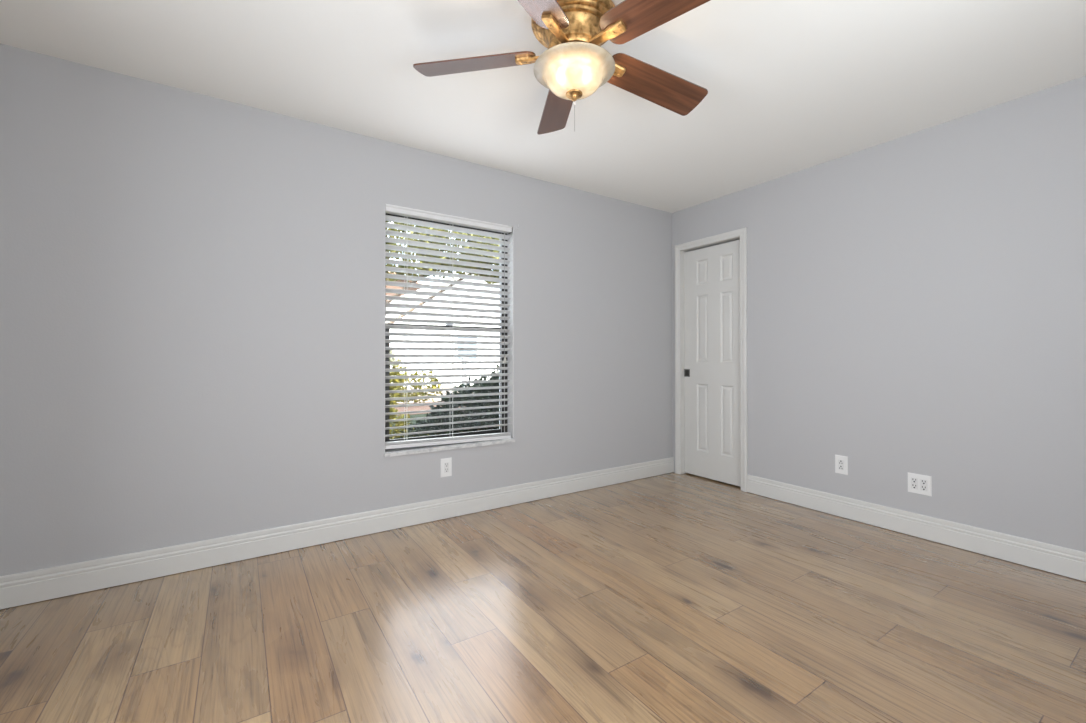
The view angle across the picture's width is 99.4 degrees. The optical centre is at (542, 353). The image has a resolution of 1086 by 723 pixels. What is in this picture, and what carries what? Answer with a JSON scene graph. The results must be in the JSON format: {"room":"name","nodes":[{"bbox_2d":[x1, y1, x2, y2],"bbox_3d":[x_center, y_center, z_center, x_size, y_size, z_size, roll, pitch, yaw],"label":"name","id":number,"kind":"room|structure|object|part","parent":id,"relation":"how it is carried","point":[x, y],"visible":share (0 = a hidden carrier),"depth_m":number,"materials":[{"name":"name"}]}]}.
{"room":"empty bedroom","nodes":[
{"label":"empty bedroom","id":0,"kind":"room"},
{"bbox_2d":[0,43,672,575],"bbox_3d":[-0.697,-0.015,3.202,4.890,2.640,0.220,0,0,-33],"label":"wall","id":1,"kind":"structure","parent":0,"point":[192,285],"depth_m":2.46,"materials":[{"name":"grey paint"}]},
{"bbox_2d":[0,457,673,608],"bbox_3d":[-0.632,1.033,3.096,4.450,0.137,0.015,0,0,-33],"label":"baseboard","id":2,"kind":"structure","parent":1,"relation":"attached to","point":[28,587],"depth_m":2.54,"materials":[{"name":"white paint"}]},
{"bbox_2d":[441,457,451,476],"bbox_3d":[-0.649,0.763,3.091,0.078,0.124,0.009,0,0,-33],"label":"wall outlet","id":3,"kind":"object","parent":1,"relation":"attached to","point":[446,463],"visible":1,"depth_m":3.09,"materials":[{"name":"white plastic"}]},
{"bbox_2d":[444,462,448,472],"bbox_3d":[-0.647,0.763,3.089,0.034,0.067,0.003,0,0,-33],"label":"receptacle","id":4,"kind":"object","parent":3,"relation":"attached to","point":[446,464],"depth_m":3.09,"materials":[{"name":"grey plastic"}]},
{"bbox_2d":[384,204,514,456],"bbox_3d":[-0.636,-0.148,3.183,0.934,1.586,0.151,0,0,-33],"label":"window","id":5,"kind":"structure","parent":1,"relation":"in","point":[509,428],"depth_m":3.30,"materials":[{"name":"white metal"}]},
{"bbox_3d":[-0.671,-0.540,3.238,0.882,0.756,0.022,0,0,-33],"label":"sash","id":6,"kind":"part","parent":5,"relation":"part of","materials":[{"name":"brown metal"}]},
{"bbox_3d":[-0.657,0.198,3.212,0.882,0.790,0.022,0,0,-33],"label":"sash","id":7,"kind":"part","parent":5,"relation":"part of","materials":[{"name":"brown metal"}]},
{"bbox_2d":[385,204,511,448],"bbox_3d":[-0.614,-0.159,3.142,0.908,1.557,0.082,0,0,-33],"label":"window blind","id":8,"kind":"object","parent":5,"relation":"attached to","point":[390,209],"visible":0.92,"depth_m":3.12,"materials":[{"name":"white plastic"}]},
{"bbox_3d":[-0.889,-0.157,2.979,0.003,1.478,0.050,0,0,-33],"label":"ladder cord","id":9,"kind":"part","parent":8,"relation":"part of","materials":[{"name":"white fabric"}]},
{"bbox_3d":[-0.879,-0.157,2.986,0.002,1.478,0.001,0,0,-33],"label":"lift cord","id":10,"kind":"part","parent":8,"relation":"part of","materials":[{"name":"white fabric"}]},
{"bbox_3d":[-0.624,0.597,3.149,0.901,0.024,0.050,2,-1,-33],"label":"rail","id":11,"kind":"part","parent":8,"relation":"part of","materials":[{"name":"white wood"}]},
{"bbox_3d":[-0.628,-0.153,3.152,0.003,1.485,0.050,0,0,-33],"label":"ladder cord","id":12,"kind":"part","parent":8,"relation":"part of","materials":[{"name":"white fabric"}]},
{"bbox_3d":[-0.294,-0.147,3.372,0.003,1.494,0.050,0,0,-33],"label":"ladder cord","id":13,"kind":"part","parent":8,"relation":"part of","materials":[{"name":"white fabric"}]},
{"bbox_3d":[-0.279,-0.437,3.341,0.006,0.905,0.003,0,0,-22],"label":"pull cord","id":14,"kind":"part","parent":8,"relation":"part of","materials":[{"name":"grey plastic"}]},
{"bbox_3d":[-0.622,0.632,3.156,0.934,0.026,0.101,0,0,-33],"label":"sill","id":15,"kind":"part","parent":5,"relation":"part of","materials":[{"name":"stone"}]},
{"bbox_2d":[0,472,1085,722],"bbox_3d":[0.381,1.094,1.617,4.590,0.001,3.600,0,0,-33],"label":"floor","id":16,"kind":"structure","parent":0,"point":[672,597],"depth_m":1.81,"materials":[{"name":"brown wood"}]},
{"bbox_2d":[0,0,1085,212],"bbox_3d":[0.272,-1.406,1.743,4.890,0.120,3.740,0,0,-33],"label":"ceiling","id":17,"kind":"structure","parent":0,"point":[792,86],"depth_m":2.15,"materials":[{"name":"white paint"}]},
{"bbox_2d":[413,0,709,134],"bbox_3d":[0.156,-1.119,1.847,1.272,0.452,1.280,0,0,-33],"label":"ceiling fan","id":18,"kind":"object","parent":17,"relation":"hanging from","point":[574,65],"visible":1,"depth_m":1.78,"materials":[{"name":"brown wood"}]},
{"bbox_3d":[-0.280,-1.208,1.918,0.511,0.006,0.159,-1,16,10],"label":"blade","id":19,"kind":"part","parent":18,"relation":"part of","materials":[{"name":"brown wood"}]},
{"bbox_3d":[-0.069,-1.211,1.488,0.159,0.006,0.511,18,9,27],"label":"blade","id":20,"kind":"part","parent":18,"relation":"part of","materials":[{"name":"brown wood"}]},
{"bbox_3d":[0.073,-1.211,2.257,0.159,0.006,0.511,-17,2,-7],"label":"blade","id":21,"kind":"part","parent":18,"relation":"part of","materials":[{"name":"brown wood"}]},
{"bbox_3d":[0.125,-1.245,1.850,0.248,0.092,0.248,0,0,-33],"label":"motor","id":22,"kind":"part","parent":18,"relation":"part of","materials":[{"name":"gold metal"}]},
{"bbox_3d":[0.125,-1.093,1.849,0.327,0.100,0.327,0,0,-33],"label":"lamp shade","id":23,"kind":"part","parent":18,"relation":"part of","materials":[{"name":"white glass"}]},
{"bbox_3d":[0.421,-1.206,1.565,0.511,0.006,0.159,2,-15,44],"label":"blade","id":24,"kind":"part","parent":18,"relation":"part of","materials":[{"name":"brown wood"}]},
{"bbox_3d":[0.492,-1.184,2.030,0.511,0.006,0.159,6,-19,-26],"label":"blade","id":25,"kind":"part","parent":18,"relation":"part of","materials":[{"name":"brown wood"}]},
{"bbox_2d":[672,76,1085,551],"bbox_3d":[2.240,-0.019,2.901,0.120,2.640,3.520,0,0,-33],"label":"wall","id":26,"kind":"structure","parent":0,"point":[916,302],"depth_m":2.72,"materials":[{"name":"grey paint"}]},
{"bbox_2d":[675,227,747,491],"bbox_3d":[1.484,0.048,4.027,0.136,2.122,0.723,0,0,-33],"label":"door","id":27,"kind":"structure","parent":26,"relation":"in","point":[711,415],"depth_m":4.03,"materials":[{"name":"white paint"}]},
{"bbox_2d":[835,455,847,474],"bbox_3d":[2.018,0.751,3.115,0.009,0.124,0.078,0,0,-33],"label":"wall outlet","id":28,"kind":"object","parent":26,"relation":"attached to","point":[841,462],"visible":1,"depth_m":3.11,"materials":[{"name":"white plastic"}]},
{"bbox_2d":[838,459,843,469],"bbox_3d":[2.016,0.751,3.113,0.003,0.067,0.034,0,0,-33],"label":"receptacle","id":29,"kind":"object","parent":28,"relation":"attached to","point":[840,461],"depth_m":3.11,"materials":[{"name":"grey plastic"}]},
{"bbox_2d":[747,475,1085,581],"bbox_3d":[2.335,1.028,2.629,0.015,0.137,2.534,0,0,-33],"label":"baseboard","id":30,"kind":"structure","parent":26,"relation":"attached to","point":[1063,561],"depth_m":2.68,"materials":[{"name":"white paint"}]},
{"bbox_2d":[908,472,931,495],"bbox_3d":[2.255,0.781,2.757,0.009,0.118,0.116,0,0,-33],"label":"wall outlet","id":31,"kind":"object","parent":26,"relation":"attached to","point":[917,483],"visible":1,"depth_m":2.75,"materials":[{"name":"white plastic"}]},
{"bbox_2d":[911,477,917,489],"bbox_3d":[2.240,0.781,2.775,0.003,0.067,0.034,0,0,-33],"label":"receptacle","id":32,"kind":"object","parent":31,"relation":"attached to","point":[914,480],"depth_m":2.77,"materials":[{"name":"grey plastic"}]},
{"bbox_2d":[920,479,927,490],"bbox_3d":[2.265,0.781,2.736,0.003,0.067,0.034,0,0,-33],"label":"receptacle","id":33,"kind":"object","parent":31,"relation":"attached to","point":[923,482],"depth_m":2.74,"materials":[{"name":"grey plastic"}]},
{"label":"outside","id":34,"kind":"structure","parent":0,"visible":0},
{"bbox_2d":[390,413,466,437],"bbox_3d":[7.023,1.444,13.685,100.000,0.300,8.780,0,0,-33],"label":"lawn","id":35,"kind":"structure","parent":34,"point":[414,415],"depth_m":9.16,"materials":[{"name":"green plant"}]},
{"bbox_2d":[390,350,414,438],"bbox_3d":[-2.183,0.593,5.942,1.032,1.352,1.037,0,0,-33],"label":"shrub","id":36,"kind":"object","parent":35,"relation":"on","point":[394,395],"visible":0.16,"depth_m":6.01,"materials":[{"name":"green plant"}]},
{"bbox_2d":[391,367,442,403],"bbox_3d":[-3.618,0.830,10.962,2.600,1.084,0.994,0,0,-33],"label":"shrub","id":37,"kind":"object","parent":35,"relation":"on","point":[414,394],"visible":0.23,"depth_m":11.30,"materials":[{"name":"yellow plant"}]},
{"bbox_2d":[395,370,498,438],"bbox_3d":[-0.754,0.712,5.392,1.968,1.183,0.988,0,0,-33],"label":"shrub","id":38,"kind":"object","parent":35,"relation":"on","point":[470,398],"visible":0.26,"depth_m":5.12,"materials":[{"name":"green plant"}]},
{"bbox_2d":[444,377,493,430],"bbox_3d":[-0.759,0.780,7.178,1.739,1.106,1.191,0,0,-33],"label":"shrub","id":39,"kind":"object","parent":35,"relation":"on","point":[469,378],"visible":0.02,"depth_m":6.88,"materials":[{"name":"green plant"}]},
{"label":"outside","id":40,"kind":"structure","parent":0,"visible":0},
{"bbox_2d":[390,385,478,403],"bbox_3d":[-14.964,1.685,46.967,100.000,0.310,71.000,0,0,-33],"label":"driveway","id":41,"kind":"structure","parent":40,"point":[443,392],"depth_m":14.67,"materials":[{"name":"concrete"}]},
{"bbox_2d":[386,271,428,300],"bbox_3d":[-14.650,-2.330,29.826,12.400,7.500,8.700,0,0,-33],"label":"house","id":42,"kind":"structure","parent":41,"relation":"on","point":[410,281],"depth_m":28.79,"materials":[{"name":"brown paint"}]},
{"bbox_2d":[386,273,498,387],"bbox_3d":[-5.191,-1.170,23.482,10.800,5.080,9.700,0,0,-33],"label":"house","id":43,"kind":"structure","parent":41,"relation":"on","point":[468,280],"depth_m":18.95,"materials":[{"name":"white paint"}]},
{"bbox_3d":[-3.181,-0.280,19.346,0.880,1.080,0.015,0,0,-33],"label":"pane","id":44,"kind":"part","parent":43,"relation":"part of","materials":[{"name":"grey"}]},
{"bbox_2d":[386,221,498,322],"bbox_3d":[-4.202,-1.806,12.180,9.209,6.294,3.175,0,0,-33],"label":"tree","id":45,"kind":"object","parent":41,"relation":"on","point":[388,243],"visible":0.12,"depth_m":12.69,"materials":[{"name":"green plant"}]},
{"bbox_2d":[461,357,464,387],"bbox_3d":[-2.279,0.661,13.167,0.120,1.270,0.120,0,0,-33],"label":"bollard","id":46,"kind":"object","parent":41,"relation":"on","point":[463,358],"visible":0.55,"depth_m":13.13,"materials":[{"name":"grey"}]},
{"bbox_2d":[465,357,467,384],"bbox_3d":[-2.615,0.678,15.581,0.120,1.270,0.120,0,0,-33],"label":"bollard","id":47,"kind":"object","parent":41,"relation":"on","point":[465,357],"visible":0.3,"depth_m":15.54,"materials":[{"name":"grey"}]},
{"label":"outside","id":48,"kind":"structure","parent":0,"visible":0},
{"bbox_2d":[393,401,459,415],"bbox_3d":[5.293,1.458,16.305,100.000,0.310,2.300,0,0,-33],"label":"walkway","id":49,"kind":"structure","parent":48,"point":[411,408],"depth_m":10.68,"materials":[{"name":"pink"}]}
]}

